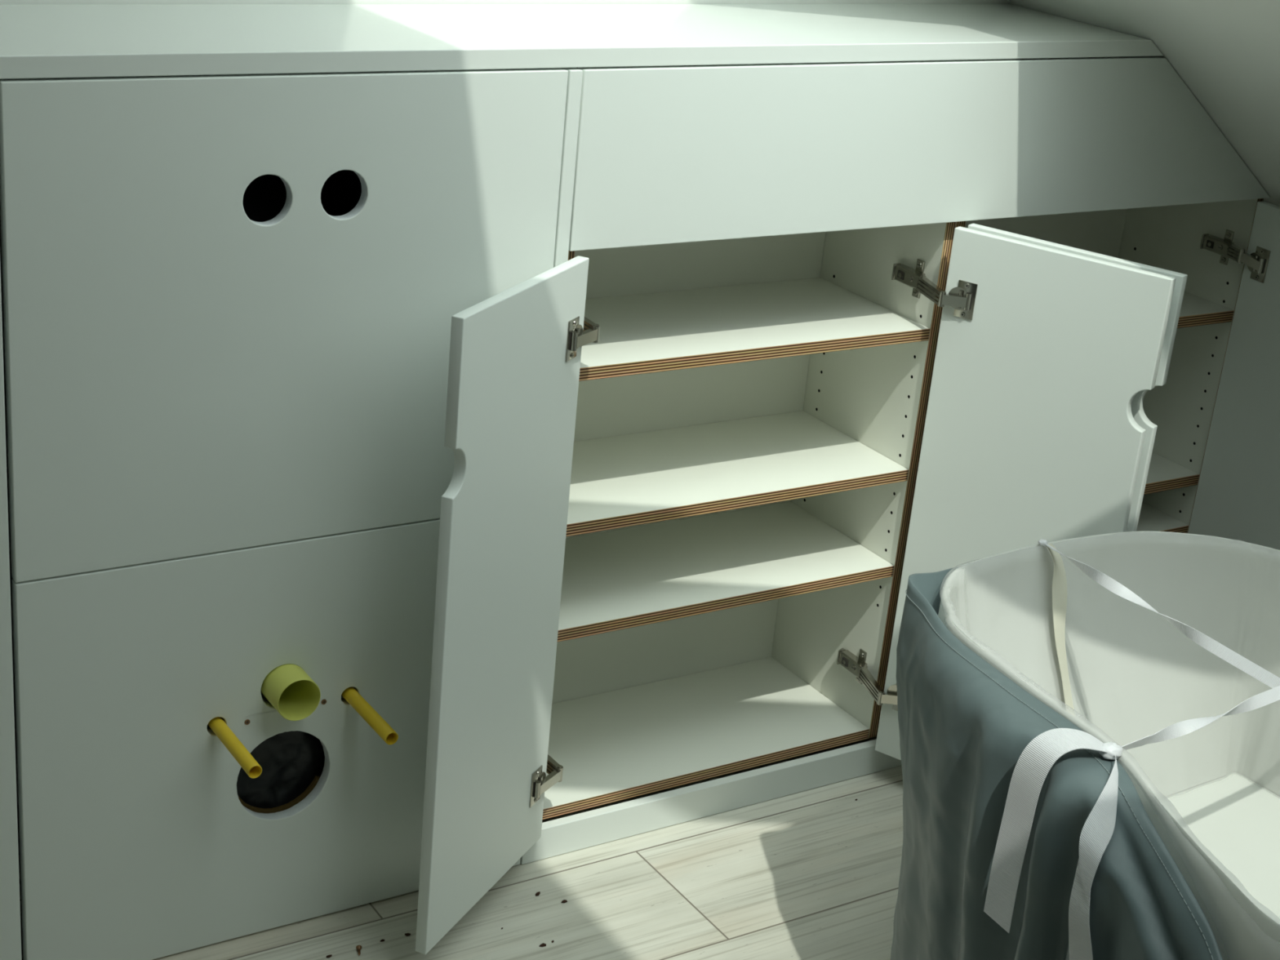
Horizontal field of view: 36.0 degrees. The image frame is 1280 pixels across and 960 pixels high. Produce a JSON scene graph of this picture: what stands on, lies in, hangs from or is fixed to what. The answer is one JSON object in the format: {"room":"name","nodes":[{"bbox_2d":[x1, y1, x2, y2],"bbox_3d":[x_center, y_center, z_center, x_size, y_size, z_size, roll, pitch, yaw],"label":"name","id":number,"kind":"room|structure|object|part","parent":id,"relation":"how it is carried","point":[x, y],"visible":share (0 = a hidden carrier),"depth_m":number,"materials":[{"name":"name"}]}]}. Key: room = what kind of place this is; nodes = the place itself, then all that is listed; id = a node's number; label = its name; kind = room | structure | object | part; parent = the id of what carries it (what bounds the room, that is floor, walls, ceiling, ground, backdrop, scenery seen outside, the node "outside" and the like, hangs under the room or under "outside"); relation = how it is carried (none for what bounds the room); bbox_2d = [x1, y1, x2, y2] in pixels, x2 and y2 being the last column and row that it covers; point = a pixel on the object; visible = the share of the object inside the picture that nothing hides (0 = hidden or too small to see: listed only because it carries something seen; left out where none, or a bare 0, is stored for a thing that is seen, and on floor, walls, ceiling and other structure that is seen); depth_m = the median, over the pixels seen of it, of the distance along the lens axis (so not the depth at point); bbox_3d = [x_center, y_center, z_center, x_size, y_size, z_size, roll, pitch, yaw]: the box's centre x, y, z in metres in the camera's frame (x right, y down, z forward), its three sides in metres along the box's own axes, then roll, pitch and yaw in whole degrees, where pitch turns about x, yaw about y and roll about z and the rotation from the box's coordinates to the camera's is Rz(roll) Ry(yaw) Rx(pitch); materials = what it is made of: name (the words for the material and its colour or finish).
{"room":"bathroom","nodes":[
{"label":"bathroom","id":0,"kind":"room"},
{"bbox_2d":[18,736,902,959],"bbox_3d":[-0.214,1.454,0.675,5.750,0.100,4.711,-9,26,-32],"label":"floor","id":1,"kind":"structure","parent":0,"point":[813,873],"depth_m":2.77,"materials":[{"name":"white wood"}]},
{"bbox_2d":[0,266,22,959],"bbox_3d":[-0.878,0.070,2.304,0.194,1.134,0.310,-9,26,-32],"label":"end panel","id":2,"kind":"object","parent":1,"relation":"on","point":[10,907],"visible":1,"depth_m":2.31,"materials":[{"name":"white paint"}]},
{"bbox_2d":[11,518,439,959],"bbox_3d":[-0.455,0.331,2.531,0.678,0.559,0.024,-9,26,-32],"label":"board","id":3,"kind":"object","parent":1,"relation":"on","point":[138,841],"depth_m":2.46,"materials":[{"name":"white paint"}]},
{"bbox_2d":[207,716,262,778],"bbox_3d":[-0.509,0.318,2.433,0.018,0.018,0.180,-9,26,-32],"label":"pipe sleeve","id":4,"kind":"object","parent":3,"relation":"attached to","point":[235,747],"visible":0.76,"depth_m":2.40,"materials":[{"name":"yellow plastic"}]},
{"bbox_2d":[244,719,249,724],"bbox_3d":[-0.494,0.304,2.477,0.008,0.008,0.003,-9,26,-32],"label":"screw","id":5,"kind":"object","parent":3,"relation":"attached to","point":[246,722],"visible":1,"depth_m":2.48,"materials":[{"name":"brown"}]},
{"bbox_2d":[209,716,324,808],"bbox_3d":[-0.478,0.367,2.567,0.170,0.170,0.026,-9,26,-32],"label":"sheet","id":6,"kind":"object","parent":3,"relation":"attached to","point":[289,762],"visible":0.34,"depth_m":2.58,"materials":[{"name":"black"}]},
{"bbox_3d":[-0.473,0.416,2.570,0.121,0.041,0.006,-9,26,-32],"label":"fibre strip","id":7,"kind":"part","parent":3,"relation":"part of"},
{"bbox_2d":[0,67,568,582],"bbox_3d":[-0.403,-0.192,2.320,0.678,0.569,0.018,-9,26,-32],"label":"board","id":8,"kind":"object","parent":3,"relation":"on","point":[187,374],"visible":0.98,"depth_m":2.27,"materials":[{"name":"white paint"}]},
{"bbox_2d":[242,169,361,222],"bbox_3d":[-0.480,-0.292,2.413,0.560,0.400,0.015,-9,26,-32],"label":"hole","id":9,"kind":"object","parent":8,"relation":"attached to","point":[264,197],"visible":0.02,"depth_m":2.41,"materials":[{"name":"black"}]},
{"bbox_2d":[260,663,320,720],"bbox_3d":[-0.449,0.258,2.490,0.058,0.058,0.093,-9,26,-32],"label":"pipe","id":10,"kind":"object","parent":3,"relation":"attached to","point":[287,687],"visible":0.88,"depth_m":2.47,"materials":[{"name":"yellow plastic"}]},
{"bbox_2d":[320,698,326,704],"bbox_3d":[-0.406,0.284,2.528,0.008,0.008,0.003,-9,26,-32],"label":"screw","id":11,"kind":"object","parent":3,"relation":"attached to","point":[323,701],"visible":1,"depth_m":2.53,"materials":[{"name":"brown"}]},
{"bbox_2d":[341,686,398,744],"bbox_3d":[-0.357,0.290,2.525,0.018,0.018,0.180,-9,26,-32],"label":"pipe sleeve","id":12,"kind":"object","parent":3,"relation":"attached to","point":[353,697],"visible":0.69,"depth_m":2.49,"materials":[{"name":"yellow plastic"}]},
{"bbox_2d":[355,945,361,955],"bbox_3d":[-0.367,0.617,2.588,0.008,0.008,0.016,-4,23,-22],"label":"screw","id":13,"kind":"object","parent":1,"relation":"on","point":[358,948],"visible":1,"depth_m":2.59,"materials":[{"name":"brown metal"}]},
{"bbox_2d":[512,67,582,866],"bbox_3d":[-0.132,0.023,2.607,0.018,1.132,0.018,-9,26,-32],"label":"strip","id":14,"kind":"object","parent":1,"relation":"on","point":[573,90],"visible":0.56,"depth_m":2.43,"materials":[{"name":"white paint"}]},
{"bbox_2d":[520,738,901,864],"bbox_3d":[0.381,0.440,3.154,1.309,0.052,0.016,-9,26,-32],"label":"plinth","id":15,"kind":"object","parent":1,"relation":"on","point":[566,834],"visible":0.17,"depth_m":2.97,"materials":[{"name":"white paint"}]},
{"bbox_2d":[415,67,1176,954],"bbox_3d":[0.099,-0.026,2.723,1.029,1.074,0.613,-9,26,-32],"label":"base cabinet","id":16,"kind":"object","parent":1,"relation":"on","point":[693,497],"visible":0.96,"depth_m":2.87,"materials":[{"name":"white laminate"}]},
{"bbox_3d":[-0.175,0.161,2.492,0.016,0.847,0.326,14,23,20],"label":"door","id":17,"kind":"part","parent":16,"relation":"part of","materials":[{"name":"white paint"}]},
{"bbox_2d":[529,764,561,808],"bbox_3d":[-0.130,0.417,2.736,0.011,0.054,0.073,15,24,22],"label":"hinge","id":18,"kind":"object","parent":16,"relation":"on","point":[540,783],"depth_m":2.72,"materials":[{"name":"silver metal"}]},
{"bbox_3d":[-0.152,0.389,2.808,0.018,0.029,0.130,-11,27,-35],"label":"hinge arm","id":19,"kind":"part","parent":16,"relation":"part of","materials":[{"name":"silver metal"}]},
{"bbox_3d":[-0.193,-0.055,2.725,0.018,1.074,0.280,-9,26,-32],"label":"panel","id":20,"kind":"part","parent":16,"relation":"part of","materials":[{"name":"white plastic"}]},
{"bbox_2d":[564,315,597,361],"bbox_3d":[-0.073,-0.182,2.496,0.011,0.054,0.071,14,23,21],"label":"hinge","id":21,"kind":"object","parent":16,"relation":"on","point":[575,336],"depth_m":2.48,"materials":[{"name":"silver metal"}]},
{"bbox_2d":[0,4,1163,79],"bbox_3d":[-0.117,-0.572,2.531,1.927,0.024,0.307,-9,26,-32],"label":"countertop","id":22,"kind":"structure","parent":16,"relation":"on","point":[37,41],"depth_m":2.45,"materials":[{"name":"white"}]},
{"bbox_3d":[-0.094,-0.212,2.569,0.017,0.029,0.130,-10,26,-34],"label":"hinge arm","id":23,"kind":"part","parent":16,"relation":"part of","materials":[{"name":"silver metal"}]},
{"bbox_3d":[0.006,-0.143,2.995,0.620,1.074,0.010,-9,26,-32],"label":"panel","id":24,"kind":"part","parent":16,"relation":"part of","materials":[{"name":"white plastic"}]},
{"bbox_3d":[0.032,0.395,3.083,0.620,0.017,0.268,-9,26,-32],"label":"panel","id":25,"kind":"part","parent":16,"relation":"part of","materials":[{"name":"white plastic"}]},
{"bbox_2d":[556,502,893,642],"bbox_3d":[0.058,0.131,2.977,0.620,0.018,0.268,-9,26,-32],"label":"shelf","id":26,"kind":"object","parent":16,"relation":"attached to","point":[618,579],"depth_m":2.98,"materials":[{"name":"white wood"}]},
{"bbox_2d":[565,410,908,537],"bbox_3d":[0.072,-0.016,2.918,0.620,0.018,0.268,-9,26,-32],"label":"shelf","id":27,"kind":"object","parent":16,"relation":"attached to","point":[625,475],"depth_m":2.93,"materials":[{"name":"white wood"}]},
{"bbox_2d":[578,277,929,381],"bbox_3d":[0.092,-0.223,2.836,0.620,0.018,0.268,-9,26,-32],"label":"shelf","id":28,"kind":"object","parent":16,"relation":"attached to","point":[678,324],"depth_m":2.85,"materials":[{"name":"white wood"}]},
{"bbox_3d":[0.343,0.292,3.144,0.005,0.057,0.052,-9,26,-32],"label":"mounting plate","id":29,"kind":"part","parent":16,"relation":"part of","materials":[{"name":"silver metal"}]},
{"bbox_3d":[0.351,0.309,3.115,0.019,0.034,0.135,-6,24,-26],"label":"hinge arm","id":30,"kind":"part","parent":16,"relation":"part of","materials":[{"name":"silver metal"}]},
{"bbox_3d":[0.346,-0.136,3.059,0.018,1.074,0.280,-9,26,-32],"label":"panel","id":31,"kind":"part","parent":16,"relation":"part of","materials":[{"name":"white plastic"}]},
{"bbox_2d":[880,684,897,711],"bbox_3d":[0.397,0.334,3.051,0.049,0.054,0.012,17,24,27],"label":"hinge","id":32,"kind":"object","parent":16,"relation":"on","point":[889,695],"depth_m":3.06,"materials":[{"name":"silver metal"}]},
{"bbox_3d":[0.401,-0.301,2.908,0.005,0.057,0.052,-9,26,-32],"label":"mounting plate","id":33,"kind":"part","parent":16,"relation":"part of","materials":[{"name":"silver metal"}]},
{"bbox_3d":[0.409,-0.286,2.878,0.018,0.028,0.135,-6,24,-27],"label":"hinge arm","id":34,"kind":"part","parent":16,"relation":"part of","materials":[{"name":"silver metal"}]},
{"bbox_2d":[568,56,1270,251],"bbox_3d":[0.468,-0.478,2.787,1.304,0.228,0.018,-9,26,-32],"label":"fascia board","id":35,"kind":"object","parent":16,"relation":"attached to","point":[668,154],"visible":1,"depth_m":2.69,"materials":[{"name":"white paint"}]},
{"bbox_2d":[942,280,977,319],"bbox_3d":[0.455,-0.258,2.815,0.048,0.054,0.012,17,25,27],"label":"hinge","id":36,"kind":"object","parent":16,"relation":"on","point":[960,297],"depth_m":2.81,"materials":[{"name":"silver metal"}]},
{"bbox_3d":[0.545,0.077,2.877,0.323,0.847,0.016,19,25,30],"label":"door","id":37,"kind":"part","parent":16,"relation":"part of","materials":[{"name":"white paint"}]},
{"bbox_2d":[890,531,1279,959],"bbox_3d":[0.691,0.519,2.262,0.818,0.616,0.952,-9,26,-32],"label":"bassinet","id":38,"kind":"object","parent":1,"relation":"on","point":[1089,726],"visible":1,"depth_m":2.31,"materials":[{"name":"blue fabric"}]},
{"bbox_2d":[955,198,1279,550],"bbox_3d":[0.712,-0.022,3.139,0.655,0.871,0.628,-9,26,-32],"label":"base cabinet","id":39,"kind":"object","parent":1,"relation":"on","point":[1210,461],"visible":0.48,"depth_m":3.26,"materials":[{"name":"white laminate"}]},
{"bbox_3d":[0.353,-0.044,3.107,0.018,0.870,0.280,-9,26,-32],"label":"panel","id":40,"kind":"part","parent":39,"relation":"part of","materials":[{"name":"brown wood"}]},
{"bbox_3d":[0.550,-0.122,3.381,0.620,0.848,0.010,-9,26,-32],"label":"panel","id":41,"kind":"part","parent":39,"relation":"part of","materials":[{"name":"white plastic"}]},
{"bbox_3d":[0.567,0.070,2.900,0.324,0.847,0.016,19,25,31],"label":"door","id":42,"kind":"part","parent":39,"relation":"part of","materials":[{"name":"white paint"}]},
{"bbox_2d":[1136,502,1188,533],"bbox_3d":[0.610,0.078,3.333,0.620,0.020,0.268,-9,26,-32],"label":"shelf","id":43,"kind":"object","parent":39,"relation":"attached to","point":[1153,516],"depth_m":3.40,"materials":[{"name":"white wood"}]},
{"bbox_2d":[1143,452,1199,494],"bbox_3d":[0.618,-0.010,3.298,0.620,0.020,0.268,-9,26,-32],"label":"shelf","id":44,"kind":"object","parent":39,"relation":"attached to","point":[1167,471],"depth_m":3.35,"materials":[{"name":"white wood"}]},
{"bbox_3d":[0.889,-0.113,3.444,0.014,0.846,0.280,-9,26,-32],"label":"panel","id":45,"kind":"part","parent":39,"relation":"part of","materials":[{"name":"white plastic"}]},
{"bbox_2d":[1177,291,1234,328],"bbox_3d":[0.644,-0.279,3.191,0.620,0.020,0.268,-9,26,-32],"label":"shelf","id":46,"kind":"object","parent":39,"relation":"attached to","point":[1197,308],"depth_m":3.25,"materials":[{"name":"white wood"}]},
{"bbox_3d":[0.956,-0.387,3.251,0.005,0.057,0.052,-9,26,-32],"label":"mounting plate","id":47,"kind":"part","parent":39,"relation":"part of","materials":[{"name":"silver metal"}]},
{"bbox_3d":[0.958,-0.379,3.223,0.028,0.031,0.123,-2,23,-18],"label":"hinge arm","id":48,"kind":"part","parent":39,"relation":"part of","materials":[{"name":"silver metal"}]},
{"bbox_3d":[1.032,0.006,3.176,0.016,0.847,0.325,-7,25,-29],"label":"door","id":49,"kind":"part","parent":39,"relation":"part of","materials":[{"name":"white paint"}]},
{"bbox_2d":[1240,245,1271,283],"bbox_3d":[0.982,-0.347,3.156,0.016,0.054,0.048,-9,26,-32],"label":"hinge","id":50,"kind":"object","parent":39,"relation":"on","point":[1256,261],"depth_m":3.15,"materials":[{"name":"silver metal"}]},
{"bbox_2d":[0,0,1011,853],"bbox_3d":[-1.316,-0.671,1.938,5.750,2.700,0.119,-9,26,-32],"label":"wall","id":51,"kind":"structure","parent":0,"point":[2,2],"depth_m":2.62,"materials":[{"name":"white paint"}]},
{"bbox_2d":[1008,0,1279,206],"bbox_3d":[-0.097,-0.098,0.032,5.668,1.754,4.511,-9,26,-32],"label":"ceiling","id":52,"kind":"structure","parent":0,"point":[1226,53],"depth_m":2.85,"materials":[{"name":"paint"}]}
]}

